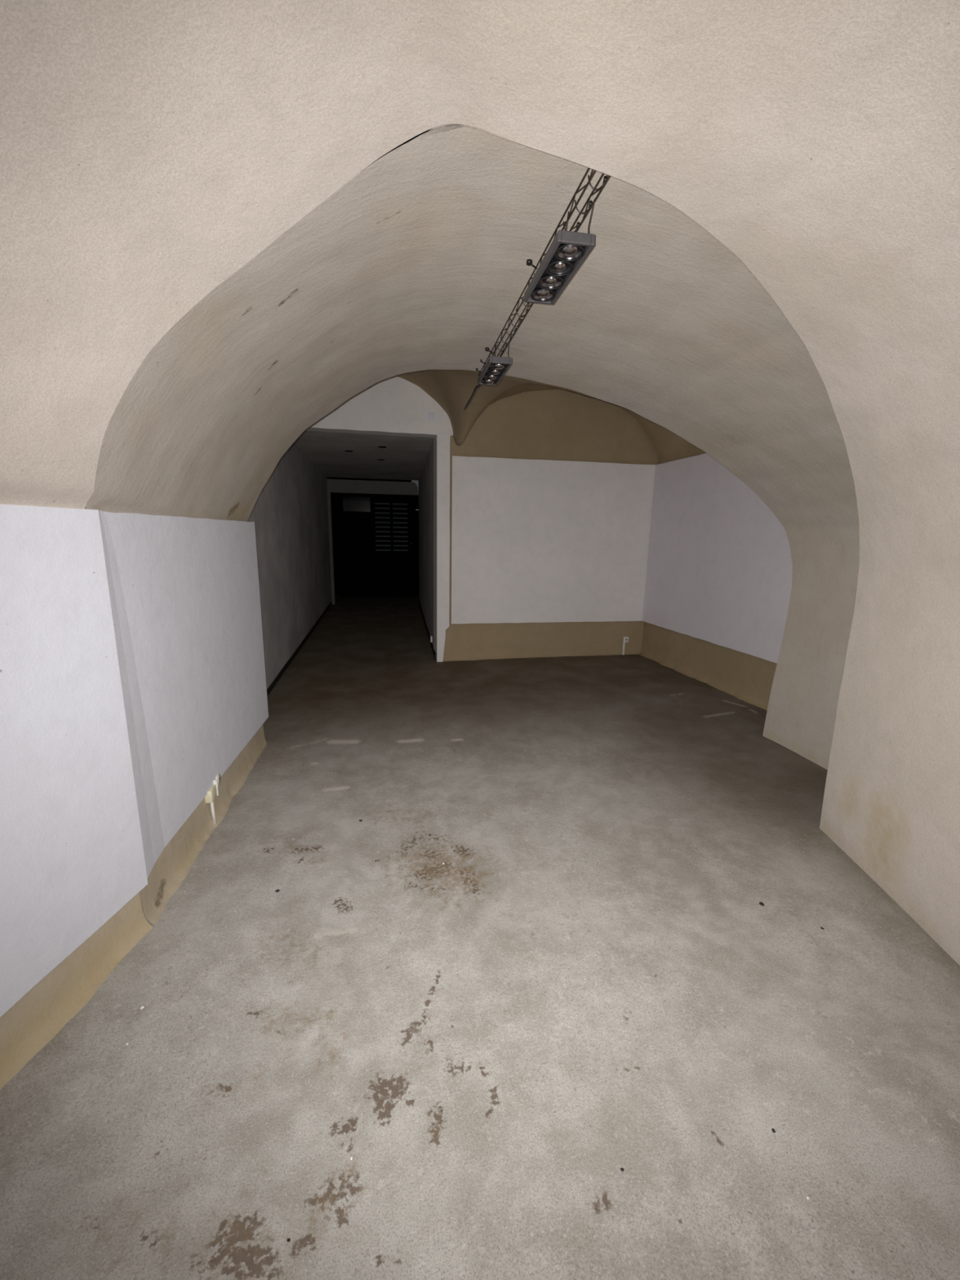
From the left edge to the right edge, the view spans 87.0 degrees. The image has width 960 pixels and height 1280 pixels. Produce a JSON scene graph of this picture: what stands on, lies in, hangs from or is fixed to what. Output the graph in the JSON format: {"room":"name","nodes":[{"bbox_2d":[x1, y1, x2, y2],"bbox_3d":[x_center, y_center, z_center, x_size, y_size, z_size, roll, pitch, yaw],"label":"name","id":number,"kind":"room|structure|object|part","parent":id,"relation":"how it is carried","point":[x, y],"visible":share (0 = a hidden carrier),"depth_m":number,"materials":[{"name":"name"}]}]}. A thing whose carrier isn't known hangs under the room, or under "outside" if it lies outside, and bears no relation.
{"room":"vaulted cellar","nodes":[
{"label":"vaulted cellar","id":0,"kind":"room"},
{"bbox_2d":[0,891,153,1088],"bbox_3d":[-1.422,0.796,-0.388,0.065,1.572,4.451,2,12,4],"label":"wall","id":1,"kind":"structure","parent":0,"point":[38,1015],"depth_m":1.59,"materials":[{"name":"beige paint"}]},
{"bbox_2d":[0,504,147,1017],"bbox_3d":[-1.439,0.686,-0.330,0.032,1.373,4.312,2,12,5],"label":"wall panel","id":2,"kind":"object","parent":1,"relation":"attached to","point":[72,856],"visible":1,"depth_m":1.51,"materials":[{"name":"white paint"}]},
{"bbox_2d":[86,503,266,924],"bbox_3d":[-1.395,0.135,2.634,0.067,1.631,1.765,-1,12,-9],"label":"wall","id":3,"kind":"structure","parent":0,"point":[174,864],"depth_m":2.37,"materials":[{"name":"beige paint"}]},
{"bbox_2d":[97,510,268,879],"bbox_3d":[-1.403,0.066,2.624,0.057,1.360,1.765,-1,12,-8],"label":"wall panel","id":4,"kind":"object","parent":3,"relation":"attached to","point":[184,591],"visible":0.97,"depth_m":2.28,"materials":[{"name":"white paint"}]},
{"bbox_2d":[204,773,221,824],"bbox_3d":[-1.390,0.830,2.652,0.041,0.225,0.169,-1,12,-12],"label":"wall socket","id":5,"kind":"object","parent":3,"relation":"attached to","point":[213,792],"visible":0.82,"depth_m":2.60,"materials":[{"name":"beige plastic"}]},
{"bbox_2d":[248,443,332,688],"bbox_3d":[-2.407,-1.390,6.856,0.007,2.669,7.325,-1,12,-11],"label":"wall","id":6,"kind":"structure","parent":0,"point":[290,513],"depth_m":5.97,"materials":[{"name":"paint"}]},
{"bbox_2d":[266,601,331,697],"bbox_3d":[-2.471,-0.040,7.135,0.060,0.095,7.312,-1,12,-11],"label":"baseboard","id":7,"kind":"structure","parent":6,"relation":"attached to","point":[277,678],"depth_m":6.05,"materials":[{"name":"black paint"}]},
{"bbox_2d":[326,479,417,604],"bbox_3d":[-2.212,-2.019,10.629,1.820,2.530,0.120,-1,12,-12],"label":"trim","id":8,"kind":"structure","parent":6,"relation":"attached to","point":[334,486],"depth_m":10.35,"materials":[{"name":"grey paint"}]},
{"bbox_2d":[293,431,434,480],"bbox_3d":[-1.687,-2.766,7.866,2.160,0.001,5.120,-1,12,-12],"label":"ceiling","id":9,"kind":"structure","parent":0,"point":[405,457],"depth_m":7.08,"materials":[{"name":"paint"}]},
{"bbox_2d":[326,476,410,482],"bbox_3d":[-2.295,-3.482,11.094,2.800,0.001,1.600,-1,12,-12],"label":"ceiling","id":10,"kind":"structure","parent":0,"point":[327,477],"depth_m":10.79,"materials":[{"name":"paint"}]},
{"bbox_2d":[330,493,409,595],"bbox_3d":[-2.480,-2.417,12.116,2.800,2.710,0.001,-1,12,-12],"label":"wall","id":11,"kind":"structure","parent":0,"point":[332,495],"depth_m":12.09,"materials":[{"name":"paint"}]},
{"bbox_2d":[410,480,418,494],"bbox_3d":[-1.275,-3.236,10.737,0.360,0.300,0.200,-1,12,-12],"label":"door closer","id":12,"kind":"object","parent":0,"point":[416,482],"visible":0.07,"depth_m":10.61,"materials":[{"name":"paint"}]},
{"bbox_2d":[417,440,433,645],"bbox_3d":[-0.928,-1.648,8.423,0.006,2.753,4.830,-1,12,-9],"label":"wall","id":13,"kind":"structure","parent":0,"point":[425,481],"depth_m":7.58,"materials":[{"name":"paint"}]},
{"bbox_2d":[417,600,436,661],"bbox_3d":[-0.927,-0.311,8.561,0.030,0.095,5.107,-1,12,-9],"label":"baseboard","id":14,"kind":"structure","parent":13,"relation":"attached to","point":[419,602],"depth_m":7.59,"materials":[{"name":"black paint"}]},
{"bbox_2d":[433,435,450,662],"bbox_3d":[-0.451,-1.024,5.965,0.153,2.570,0.335,-1,12,-12],"label":"wall","id":15,"kind":"structure","parent":0,"point":[442,443],"depth_m":5.81,"materials":[{"name":"white paint"}]},
{"bbox_2d":[86,124,858,768],"bbox_3d":[0.513,-0.314,2.701,3.886,2.537,2.229,-1,12,-12],"label":"ceiling","id":16,"kind":"structure","parent":0,"point":[417,262],"depth_m":2.14,"materials":[{"name":"paint"}]},
{"bbox_2d":[479,167,610,373],"bbox_3d":[0.174,-1.436,2.231,0.070,0.066,1.939,-1,12,-9],"label":"track","id":17,"kind":"object","parent":16,"relation":"hanging from","point":[606,178],"visible":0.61,"depth_m":1.59,"materials":[{"name":"black metal"}]},
{"bbox_2d":[463,384,481,409],"bbox_3d":[-0.046,-1.709,3.517,0.019,0.034,0.792,-1,12,-10],"label":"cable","id":18,"kind":"object","parent":17,"relation":"attached to","point":[477,385],"visible":0.76,"depth_m":3.53,"materials":[{"name":"black plastic"}]},
{"bbox_2d":[475,342,512,385],"bbox_3d":[0.070,-1.491,2.751,0.140,0.097,0.459,-1,12,-9],"label":"track spotlight","id":19,"kind":"object","parent":17,"relation":"attached to","point":[495,367],"visible":1,"depth_m":2.72,"materials":[{"name":"grey metal"}]},
{"bbox_3d":[0.052,-1.491,2.922,0.057,0.026,0.057,-1,12,-9],"label":"bulb","id":20,"kind":"part","parent":19,"relation":"part of","materials":[{"name":"silver metal"}]},
{"bbox_3d":[0.046,-1.497,2.616,0.043,0.020,0.021,-4,13,-24],"label":"clamp knob","id":21,"kind":"part","parent":19,"relation":"part of","materials":[{"name":"black plastic"}]},
{"bbox_3d":[0.068,-1.472,2.832,0.046,0.026,0.046,-1,12,-9],"label":"bulb","id":22,"kind":"part","parent":19,"relation":"part of","materials":[{"name":"silver metal"}]},
{"bbox_3d":[0.083,-1.452,2.741,0.046,0.026,0.046,-1,12,-9],"label":"bulb","id":23,"kind":"part","parent":19,"relation":"part of","materials":[{"name":"silver metal"}]},
{"bbox_3d":[0.098,-1.433,2.650,0.057,0.026,0.057,-1,12,-9],"label":"bulb","id":24,"kind":"part","parent":19,"relation":"part of","materials":[{"name":"silver metal"}]},
{"bbox_2d":[524,199,595,304],"bbox_3d":[0.254,-1.276,1.682,0.131,0.103,0.473,-1,12,-9],"label":"track spotlight","id":25,"kind":"object","parent":17,"relation":"attached to","point":[568,250],"visible":1,"depth_m":1.66,"materials":[{"name":"grey metal"}]},
{"bbox_3d":[0.186,-1.347,1.814,0.042,0.020,0.024,-1,12,-9],"label":"clamp knob","id":26,"kind":"part","parent":25,"relation":"part of","materials":[{"name":"black plastic"}]},
{"bbox_3d":[0.233,-1.274,1.859,0.056,0.026,0.056,-1,12,-9],"label":"bulb","id":27,"kind":"part","parent":25,"relation":"part of","materials":[{"name":"silver metal"}]},
{"bbox_3d":[0.248,-1.254,1.764,0.045,0.026,0.045,-1,12,-9],"label":"bulb","id":28,"kind":"part","parent":25,"relation":"part of","materials":[{"name":"silver metal"}]},
{"bbox_3d":[0.256,-1.250,1.716,0.092,0.002,0.391,-1,12,-9],"label":"mask plate","id":29,"kind":"part","parent":25,"relation":"part of","materials":[{"name":"metal"}]},
{"bbox_3d":[0.264,-1.234,1.670,0.045,0.026,0.045,-1,12,-9],"label":"bulb","id":30,"kind":"part","parent":25,"relation":"part of","materials":[{"name":"silver metal"}]},
{"bbox_3d":[0.280,-1.214,1.575,0.056,0.026,0.056,-1,12,-9],"label":"bulb","id":31,"kind":"part","parent":25,"relation":"part of","materials":[{"name":"silver metal"}]},
{"bbox_2d":[0,595,959,1279],"bbox_3d":[-0.786,0.610,4.348,8.600,0.008,17.200,-1,12,-12],"label":"floor","id":32,"kind":"structure","parent":0,"point":[593,980],"depth_m":1.59,"materials":[{"name":"concrete"}]},
{"bbox_2d":[0,0,959,626],"bbox_3d":[0.089,-0.283,-0.279,3.018,1.285,5.502,2,12,4],"label":"ceiling","id":33,"kind":"structure","parent":0,"point":[150,150],"depth_m":1.11,"materials":[{"name":"beige paint"}]},
{"bbox_2d":[303,376,657,661],"bbox_3d":[-0.040,-1.387,5.918,4.503,3.313,0.220,-2,12,-12],"label":"wall","id":34,"kind":"structure","parent":0,"point":[552,424],"depth_m":5.87,"materials":[{"name":"paint"}]},
{"bbox_2d":[427,412,435,420],"bbox_3d":[-0.524,-2.417,5.473,0.075,0.075,0.012,-1,12,-12],"label":"access cover","id":35,"kind":"object","parent":34,"relation":"attached to","point":[431,416],"visible":1,"depth_m":5.47,"materials":[{"name":"white paint"}]},
{"bbox_2d":[450,455,656,623],"bbox_3d":[0.895,-1.154,6.085,2.504,1.921,0.026,-2,12,-12],"label":"wall panel","id":36,"kind":"object","parent":34,"relation":"attached to","point":[533,540],"visible":1,"depth_m":6.05,"materials":[{"name":"white paint"}]},
{"bbox_2d":[622,636,628,654],"bbox_3d":[1.880,0.075,6.546,0.066,0.240,0.033,-1,12,-12],"label":"wall socket","id":37,"kind":"object","parent":34,"relation":"attached to","point":[625,639],"visible":1,"depth_m":6.53,"materials":[{"name":"white plastic"}]},
{"bbox_3d":[1.881,-0.006,6.531,0.066,0.075,0.030,-1,12,-12],"label":"plate","id":38,"kind":"part","parent":37,"relation":"part of","materials":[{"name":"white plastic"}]},
{"bbox_2d":[397,369,689,458],"bbox_3d":[0.280,-2.201,4.324,4.520,0.750,2.698,-1,12,-12],"label":"ceiling","id":39,"kind":"structure","parent":0,"point":[451,389],"depth_m":5.04,"materials":[{"name":"paint"}]},
{"bbox_2d":[417,124,853,817],"bbox_3d":[1.184,-0.179,2.107,2.964,2.529,0.209,-5,13,-27],"label":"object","id":40,"kind":"structure","parent":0,"point":[428,136],"depth_m":1.26,"materials":[{"name":"paint"}]},
{"bbox_2d":[639,443,777,710],"bbox_3d":[2.420,-1.152,4.998,0.088,3.313,2.854,-2,12,-12],"label":"wall","id":41,"kind":"structure","parent":0,"point":[749,678],"depth_m":5.34,"materials":[{"name":"paint"}]},
{"bbox_2d":[642,453,791,662],"bbox_3d":[2.411,-0.919,5.085,0.036,1.923,2.626,-2,12,-12],"label":"board","id":42,"kind":"object","parent":41,"relation":"attached to","point":[719,569],"visible":0.71,"depth_m":5.13,"materials":[{"name":"white paint"}]},
{"bbox_2d":[818,605,959,965],"bbox_3d":[1.626,0.864,0.407,0.036,1.201,4.425,2,12,4],"label":"wall","id":43,"kind":"structure","parent":0,"point":[891,802],"depth_m":2.10,"materials":[{"name":"beige paint"}]},
{"bbox_3d":[-1.124,-2.316,11.748,0.300,2.710,1.300,-1,12,-12],"label":"wall","id":44,"kind":"structure","parent":0,"visible":0},
{"bbox_2d":[334,493,419,597],"bbox_3d":[-2.305,-2.208,11.791,2.000,2.420,0.139,-1,12,-12],"label":"door","id":45,"kind":"structure","parent":44,"relation":"in","point":[362,571],"depth_m":11.81,"materials":[{"name":"paint"}]},
{"bbox_3d":[-2.804,-3.091,11.526,0.600,0.320,0.006,-1,12,-12],"label":"transom pane","id":46,"kind":"part","parent":45,"relation":"part of","materials":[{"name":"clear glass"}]},
{"bbox_2d":[373,497,409,552],"bbox_3d":[-2.051,-2.648,11.746,0.820,1.210,0.050,-1,12,-12],"label":"shutter","id":47,"kind":"object","parent":44,"relation":"attached to","point":[391,503],"visible":1,"depth_m":11.73,"materials":[{"name":"grey metal"}]}
]}

